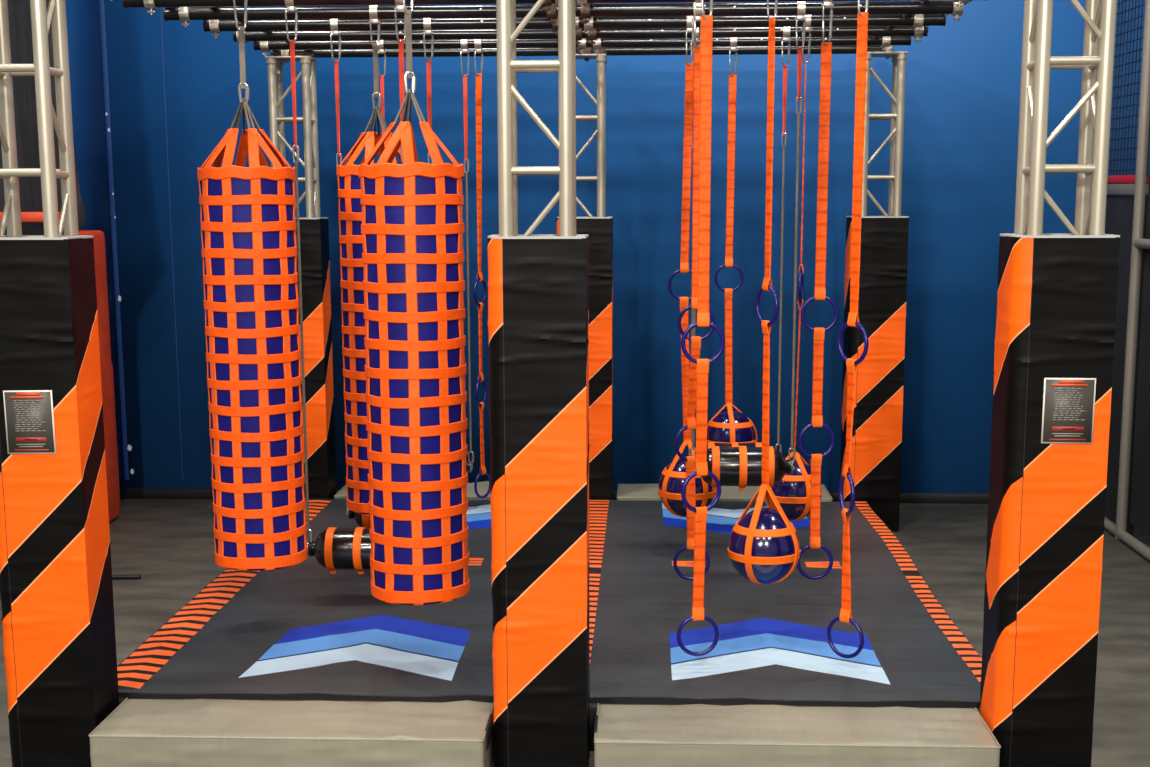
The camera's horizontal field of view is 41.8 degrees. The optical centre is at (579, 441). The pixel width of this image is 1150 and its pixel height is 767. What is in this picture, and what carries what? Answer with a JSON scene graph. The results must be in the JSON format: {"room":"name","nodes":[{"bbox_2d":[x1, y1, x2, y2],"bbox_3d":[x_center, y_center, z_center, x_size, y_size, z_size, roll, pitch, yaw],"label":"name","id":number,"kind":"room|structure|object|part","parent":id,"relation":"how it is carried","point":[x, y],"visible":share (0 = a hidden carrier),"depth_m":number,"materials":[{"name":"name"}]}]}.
{"room":"indoor obstacle course gym","nodes":[
{"label":"indoor obstacle course gym","id":0,"kind":"room"},
{"bbox_2d":[65,0,124,500],"bbox_3d":[-3.153,-2.281,8.963,0.100,5.645,1.660,0,9,2],"label":"wall","id":1,"kind":"structure","parent":0,"point":[82,16],"depth_m":9.52,"materials":[{"name":"blue paint"}]},
{"bbox_2d":[0,499,1149,766],"bbox_3d":[0.189,1.565,3.233,14.500,0.100,13.920,0,9,2],"label":"floor","id":2,"kind":"structure","parent":0,"point":[170,543],"depth_m":7.86,"materials":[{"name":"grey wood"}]},
{"bbox_2d":[0,0,78,236],"bbox_3d":[-1.866,-0.234,5.216,0.260,2.811,0.234,0,9,2],"label":"metal truss","id":3,"kind":"object","parent":2,"relation":"on","point":[41,20],"visible":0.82,"depth_m":5.10,"materials":[{"name":"metal"}]},
{"bbox_2d":[110,0,972,63],"bbox_3d":[-0.079,-1.962,6.786,3.744,0.140,4.350,0,9,2],"label":"grid","id":4,"kind":"object","parent":3,"relation":"on","point":[631,27],"visible":0.84,"depth_m":7.34,"materials":[{"name":"black metal"}]},
{"bbox_2d":[197,0,306,571],"bbox_3d":[-1.342,-0.629,6.148,0.386,2.321,0.383,-1,9,-4],"label":"bag","id":5,"kind":"object","parent":4,"relation":"hanging from","point":[248,223],"visible":1,"depth_m":6.05,"materials":[{"name":"fabric"}]},
{"bbox_2d":[285,8,404,573],"bbox_3d":[-0.995,-0.626,6.635,0.522,2.492,0.198,0,9,2],"label":"log","id":6,"kind":"object","parent":4,"relation":"hanging from","point":[334,548],"visible":0.61,"depth_m":6.73,"materials":[{"name":"black plastic"}]},
{"bbox_2d":[336,18,400,514],"bbox_3d":[-0.938,-0.812,7.102,0.386,2.321,0.383,-2,10,-12],"label":"bag","id":7,"kind":"object","parent":4,"relation":"hanging from","point":[349,183],"visible":0.43,"depth_m":7.01,"materials":[{"name":"fabric"}]},
{"bbox_2d":[330,33,433,527],"bbox_3d":[-0.969,-0.766,7.612,0.510,2.534,0.198,0,9,2],"label":"roller","id":8,"kind":"object","parent":4,"relation":"hanging from","point":[362,520],"visible":0.35,"depth_m":7.46,"materials":[{"name":"fabric"}]},
{"bbox_2d":[359,0,469,605],"bbox_3d":[-0.618,-0.546,5.630,0.386,2.321,0.383,-4,10,-21],"label":"bag","id":9,"kind":"object","parent":4,"relation":"hanging from","point":[412,226],"visible":1,"depth_m":5.53,"materials":[{"name":"fabric"}]},
{"bbox_2d":[378,51,473,472],"bbox_3d":[-0.867,-0.958,8.578,0.518,2.472,0.198,0,9,2],"label":"roller","id":10,"kind":"object","parent":4,"relation":"hanging from","point":[469,464],"visible":0.4,"depth_m":8.49,"materials":[{"name":"fabric"}]},
{"bbox_2d":[473,51,490,498],"bbox_3d":[-0.563,-0.920,8.569,0.047,2.546,0.165,4,10,23],"label":"strap","id":11,"kind":"object","parent":4,"relation":"hanging from","point":[483,471],"visible":1,"depth_m":8.53,"materials":[{"name":"orange fabric"}]},
{"bbox_2d":[668,31,694,439],"bbox_3d":[0.525,-1.007,7.507,0.164,2.034,0.035,-1,9,-4],"label":"strap","id":12,"kind":"object","parent":4,"relation":"hanging from","point":[689,75],"visible":0.82,"depth_m":7.49,"materials":[{"name":"orange fabric"}]},
{"bbox_2d":[658,440,716,516],"bbox_3d":[0.552,0.191,7.704,0.302,0.398,0.302,-3,10,-17],"label":"ball","id":13,"kind":"object","parent":12,"relation":"hanging from","point":[673,476],"visible":0.64,"depth_m":7.61,"materials":[{"name":"blue plastic"}]},
{"bbox_2d":[673,6,714,580],"bbox_3d":[0.501,-0.612,6.574,0.180,2.511,0.057,-2,10,-10],"label":"strap","id":14,"kind":"object","parent":4,"relation":"hanging from","point":[690,461],"visible":0.73,"depth_m":6.59,"materials":[{"name":"orange fabric"}]},
{"bbox_2d":[677,0,724,655],"bbox_3d":[0.457,-0.429,5.601,0.171,2.554,0.043,-2,10,-12],"label":"strap","id":15,"kind":"object","parent":4,"relation":"hanging from","point":[706,38],"visible":1,"depth_m":5.60,"materials":[{"name":"orange fabric"}]},
{"bbox_2d":[714,49,742,402],"bbox_3d":[0.844,-1.194,8.464,0.164,1.979,0.035,-1,9,-5],"label":"strap","id":16,"kind":"object","parent":4,"relation":"hanging from","point":[732,77],"visible":1,"depth_m":8.46,"materials":[{"name":"orange fabric"}]},
{"bbox_2d":[707,403,756,442],"bbox_3d":[0.869,-0.046,8.653,0.302,0.355,0.302,3,10,18],"label":"ball","id":17,"kind":"object","parent":16,"relation":"hanging from","point":[729,425],"visible":0.62,"depth_m":8.55,"materials":[{"name":"blue plastic"}]},
{"bbox_2d":[688,40,790,454],"bbox_3d":[0.841,-0.936,8.006,0.521,2.340,0.198,0,9,2],"label":"roller","id":18,"kind":"object","parent":4,"relation":"hanging from","point":[709,444],"visible":0.26,"depth_m":8.00,"materials":[{"name":"fabric"}]},
{"bbox_2d":[690,18,805,490],"bbox_3d":[0.775,-0.847,7.022,0.519,2.194,0.198,0,9,2],"label":"log","id":19,"kind":"object","parent":4,"relation":"hanging from","point":[741,466],"visible":0.65,"depth_m":7.09,"materials":[{"name":"black plastic"}]},
{"bbox_2d":[755,0,778,484],"bbox_3d":[0.757,-0.795,6.030,0.054,1.974,0.161,-2,10,-10],"label":"strap","id":20,"kind":"object","parent":4,"relation":"hanging from","point":[767,283],"visible":1,"depth_m":6.02,"materials":[{"name":"orange fabric"}]},
{"bbox_2d":[727,484,800,584],"bbox_3d":[0.765,0.384,6.224,0.302,0.418,0.302,-8,12,-39],"label":"ball","id":21,"kind":"object","parent":20,"relation":"hanging from","point":[764,547],"visible":1,"depth_m":6.13,"materials":[{"name":"blue plastic"}]},
{"bbox_2d":[794,31,810,447],"bbox_3d":[1.108,-0.976,7.487,0.040,2.094,0.164,3,10,20],"label":"strap","id":22,"kind":"object","parent":4,"relation":"hanging from","point":[801,277],"visible":0.98,"depth_m":7.46,"materials":[{"name":"orange fabric"}]},
{"bbox_2d":[764,452,821,520],"bbox_3d":[1.089,0.229,7.687,0.302,0.353,0.302,-2,9,-9],"label":"ball","id":23,"kind":"object","parent":22,"relation":"hanging from","point":[793,493],"visible":0.49,"depth_m":7.57,"materials":[{"name":"blue plastic"}]},
{"bbox_2d":[797,5,838,579],"bbox_3d":[1.048,-0.614,6.548,0.168,2.502,0.034,-1,9,-4],"label":"strap","id":24,"kind":"object","parent":4,"relation":"hanging from","point":[826,47],"visible":0.95,"depth_m":6.54,"materials":[{"name":"orange fabric"}]},
{"bbox_2d":[827,0,868,658],"bbox_3d":[1.014,-0.426,5.578,0.074,2.556,0.165,-5,10,-26],"label":"strap","id":25,"kind":"object","parent":4,"relation":"hanging from","point":[862,19],"visible":1,"depth_m":5.55,"materials":[{"name":"orange fabric"}]},
{"bbox_2d":[0,0,87,235],"bbox_3d":[-3.865,-2.090,8.127,2.355,5.545,0.068,0,9,2],"label":"wall","id":26,"kind":"structure","parent":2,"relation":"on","point":[19,11],"depth_m":8.16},
{"bbox_2d":[0,212,59,221],"bbox_3d":[-3.123,-1.210,8.124,0.640,0.055,0.060,0,9,2],"label":"rail","id":27,"kind":"object","parent":26,"relation":"attached to","point":[25,216],"visible":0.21,"depth_m":8.09,"materials":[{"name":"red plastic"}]},
{"bbox_2d":[0,235,118,766],"bbox_3d":[-1.864,0.229,5.289,0.339,1.881,0.245,0,9,2],"label":"pad","id":28,"kind":"object","parent":2,"relation":"on","point":[56,586],"visible":0.92,"depth_m":5.21,"materials":[{"name":"black plastic"}]},
{"bbox_2d":[3,390,55,453],"bbox_3d":[-1.871,-0.064,5.117,0.168,0.218,0.005,0,9,3],"label":"sign","id":29,"kind":"object","parent":28,"relation":"attached to","point":[29,414],"visible":1,"depth_m":5.12,"materials":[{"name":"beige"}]},
{"bbox_2d":[79,230,119,521],"bbox_3d":[-3.018,-0.333,8.947,0.175,1.805,0.925,0,9,2],"label":"pad","id":30,"kind":"object","parent":2,"relation":"on","point":[98,236],"visible":0.2,"depth_m":9.27,"materials":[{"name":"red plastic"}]},
{"bbox_2d":[111,362,119,507],"bbox_3d":[-3.032,-0.020,9.600,0.095,0.975,0.230,0,9,2],"label":"pad","id":31,"kind":"object","parent":2,"relation":"on","point":[111,362],"visible":0.14,"depth_m":9.68,"materials":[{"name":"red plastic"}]},
{"bbox_2d":[112,574,140,578],"bbox_3d":[-2.597,0.723,8.003,0.517,0.025,0.025,0,9,-1],"label":"bar","id":32,"kind":"object","parent":2,"relation":"on","point":[133,576],"visible":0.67,"depth_m":8.00,"materials":[{"name":"black metal"}]},
{"bbox_2d":[88,698,493,766],"bbox_3d":[-0.991,1.066,5.311,1.362,0.216,0.398,0,9,2],"label":"step","id":33,"kind":"structure","parent":2,"relation":"on","point":[139,732],"depth_m":5.15,"materials":[{"name":"beige wood"}]},
{"bbox_2d":[265,56,320,217],"bbox_3d":[-1.696,-0.878,9.110,0.260,2.811,0.234,0,9,2],"label":"metal truss","id":34,"kind":"object","parent":2,"relation":"on","point":[276,95],"visible":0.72,"depth_m":8.88,"materials":[{"name":"metal"}]},
{"bbox_3d":[-1.700,-2.245,8.884,0.260,0.040,0.234,0,9,2],"label":"cap plate","id":35,"kind":"part","parent":34,"relation":"part of","materials":[{"name":"metal"}]},
{"bbox_2d":[117,498,493,704],"bbox_3d":[-0.903,0.736,7.352,1.698,0.202,3.670,0,9,2],"label":"mat","id":36,"kind":"object","parent":2,"relation":"on","point":[302,631],"visible":0.47,"depth_m":6.21,"materials":[{"name":"grey plastic"}]},
{"bbox_2d":[295,217,336,497],"bbox_3d":[-1.694,-0.414,9.183,0.339,1.881,0.245,0,9,2],"label":"pad","id":37,"kind":"object","parent":2,"relation":"on","point":[314,232],"visible":0.36,"depth_m":9.07,"materials":[{"name":"black plastic"}]},
{"bbox_2d":[334,481,490,499],"bbox_3d":[-0.815,0.391,9.400,1.357,0.215,0.467,0,9,2],"label":"step","id":38,"kind":"structure","parent":2,"relation":"on","point":[482,487],"depth_m":9.29,"materials":[{"name":"beige wood"}]},
{"bbox_2d":[496,0,575,235],"bbox_3d":[-0.137,-0.228,5.142,0.260,2.811,0.234,0,9,2],"label":"metal truss","id":39,"kind":"object","parent":2,"relation":"on","point":[508,95],"visible":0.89,"depth_m":4.91,"materials":[{"name":"metal"}]},
{"bbox_2d":[487,234,589,766],"bbox_3d":[-0.136,0.235,5.215,0.339,1.881,0.245,0,9,2],"label":"pad","id":40,"kind":"object","parent":2,"relation":"on","point":[538,284],"visible":1,"depth_m":5.10,"materials":[{"name":"black plastic"}]},
{"bbox_2d":[556,216,612,499],"bbox_3d":[0.034,-0.408,9.108,0.339,1.881,0.245,0,9,2],"label":"pad","id":41,"kind":"object","parent":2,"relation":"on","point":[599,229],"visible":0.39,"depth_m":8.98,"materials":[{"name":"black plastic"}]},
{"bbox_2d":[576,54,606,216],"bbox_3d":[0.033,-0.871,9.035,0.260,2.811,0.234,0,9,2],"label":"metal truss","id":42,"kind":"object","parent":2,"relation":"on","point":[601,59],"visible":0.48,"depth_m":8.79,"materials":[{"name":"metal"}]},
{"bbox_3d":[0.028,-2.238,8.810,0.260,0.040,0.234,0,9,2],"label":"cap plate","id":43,"kind":"part","parent":42,"relation":"part of","materials":[{"name":"metal"}]},
{"bbox_2d":[617,483,832,501],"bbox_3d":[0.886,0.401,9.327,1.302,0.209,0.467,0,9,2],"label":"step","id":44,"kind":"structure","parent":2,"relation":"on","point":[624,491],"depth_m":9.24,"materials":[{"name":"beige wood"}]},
{"bbox_2d":[589,500,981,749],"bbox_3d":[0.808,0.742,7.279,1.712,0.203,3.670,0,9,2],"label":"mat","id":45,"kind":"object","parent":2,"relation":"on","point":[772,647],"visible":0.68,"depth_m":6.44,"materials":[{"name":"grey plastic"}]},
{"bbox_2d":[594,703,1000,766],"bbox_3d":[0.734,1.075,5.237,1.360,0.213,0.400,0,9,2],"label":"step","id":46,"kind":"structure","parent":2,"relation":"on","point":[692,735],"depth_m":5.10,"materials":[{"name":"beige wood"}]},
{"bbox_2d":[839,216,908,531],"bbox_3d":[1.763,-0.401,9.034,0.339,1.881,0.245,0,9,2],"label":"pad","id":47,"kind":"object","parent":2,"relation":"on","point":[876,446],"visible":0.78,"depth_m":8.92,"materials":[{"name":"black plastic"}]},
{"bbox_2d":[861,52,907,215],"bbox_3d":[1.761,-0.864,8.961,0.260,2.811,0.234,0,9,2],"label":"metal truss","id":48,"kind":"object","parent":2,"relation":"on","point":[896,136],"visible":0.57,"depth_m":8.72,"materials":[{"name":"metal"}]},
{"bbox_3d":[1.757,-2.231,8.735,0.260,0.040,0.234,0,9,2],"label":"cap plate","id":49,"kind":"part","parent":48,"relation":"part of","materials":[{"name":"metal"}]},
{"bbox_2d":[980,233,1119,766],"bbox_3d":[1.593,0.242,5.140,0.339,1.881,0.245,0,9,2],"label":"pad","id":50,"kind":"object","parent":2,"relation":"on","point":[1057,292],"visible":0.94,"depth_m":5.04,"materials":[{"name":"black plastic"}]},
{"bbox_2d":[1041,378,1095,443],"bbox_3d":[1.613,-0.100,4.959,0.168,0.218,0.005,1,9,2],"label":"sign","id":51,"kind":"object","parent":50,"relation":"attached to","point":[1068,403],"visible":1,"depth_m":4.96,"materials":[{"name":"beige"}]},
{"bbox_2d":[1014,0,1116,234],"bbox_3d":[1.591,-0.221,5.067,0.260,2.811,0.234,0,9,2],"label":"metal truss","id":52,"kind":"object","parent":2,"relation":"on","point":[1096,63],"visible":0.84,"depth_m":4.87,"materials":[{"name":"metal"}]},
{"bbox_2d":[1104,0,1149,560],"bbox_3d":[3.163,-1.352,7.425,0.120,4.273,4.190,0,9,2],"label":"wall","id":53,"kind":"structure","parent":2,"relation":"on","point":[1127,505],"depth_m":8.70,"materials":[{"name":"grey"}]},
{"bbox_3d":[3.134,0.750,7.627,0.060,0.060,3.900,0,9,2],"label":"rail","id":54,"kind":"part","parent":53,"relation":"part of","materials":[{"name":"grey metal"}]},
{"bbox_2d":[1107,174,1148,183],"bbox_3d":[3.248,-1.569,9.019,0.090,0.048,0.970,0,9,2],"label":"cushion","id":55,"kind":"object","parent":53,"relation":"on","point":[1115,179],"depth_m":8.85,"materials":[{"name":"red plastic"}]},
{"bbox_2d":[1107,183,1148,194],"bbox_3d":[3.248,-1.512,9.028,0.090,0.065,0.970,0,9,2],"label":"cushion","id":56,"kind":"object","parent":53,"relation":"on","point":[1112,188],"depth_m":8.87,"materials":[{"name":"grey fabric"}]},
{"bbox_3d":[3.113,-0.871,7.005,0.056,0.056,3.200,0,9,2],"label":"rail","id":57,"kind":"part","parent":53,"relation":"part of","materials":[{"name":"grey metal"}]},
{"bbox_2d":[99,0,1149,492],"bbox_3d":[2.326,-2.387,9.497,10.800,5.645,0.100,0,9,2],"label":"wall","id":58,"kind":"structure","parent":0,"point":[963,78],"depth_m":9.68,"materials":[{"name":"blue paint"}]},
{"bbox_2d":[99,0,128,479],"bbox_3d":[-3.052,-2.411,9.674,0.030,5.420,0.006,0,9,2],"label":"trim","id":59,"kind":"structure","parent":58,"relation":"attached to","point":[101,2],"depth_m":9.85,"materials":[{"name":"blue"}]},
{"bbox_2d":[160,7,182,479],"bbox_3d":[-2.672,-2.410,9.658,0.006,5.420,0.006,0,9,2],"label":"trim","id":60,"kind":"structure","parent":58,"relation":"attached to","point":[160,7],"depth_m":9.84,"materials":[{"name":"blue"}]},
{"bbox_2d":[124,489,988,503],"bbox_3d":[2.282,0.375,9.895,10.700,0.067,0.020,0,9,2],"label":"baseboard","id":61,"kind":"structure","parent":58,"relation":"attached to","point":[968,498],"depth_m":9.91,"materials":[{"name":"black"}]}
]}

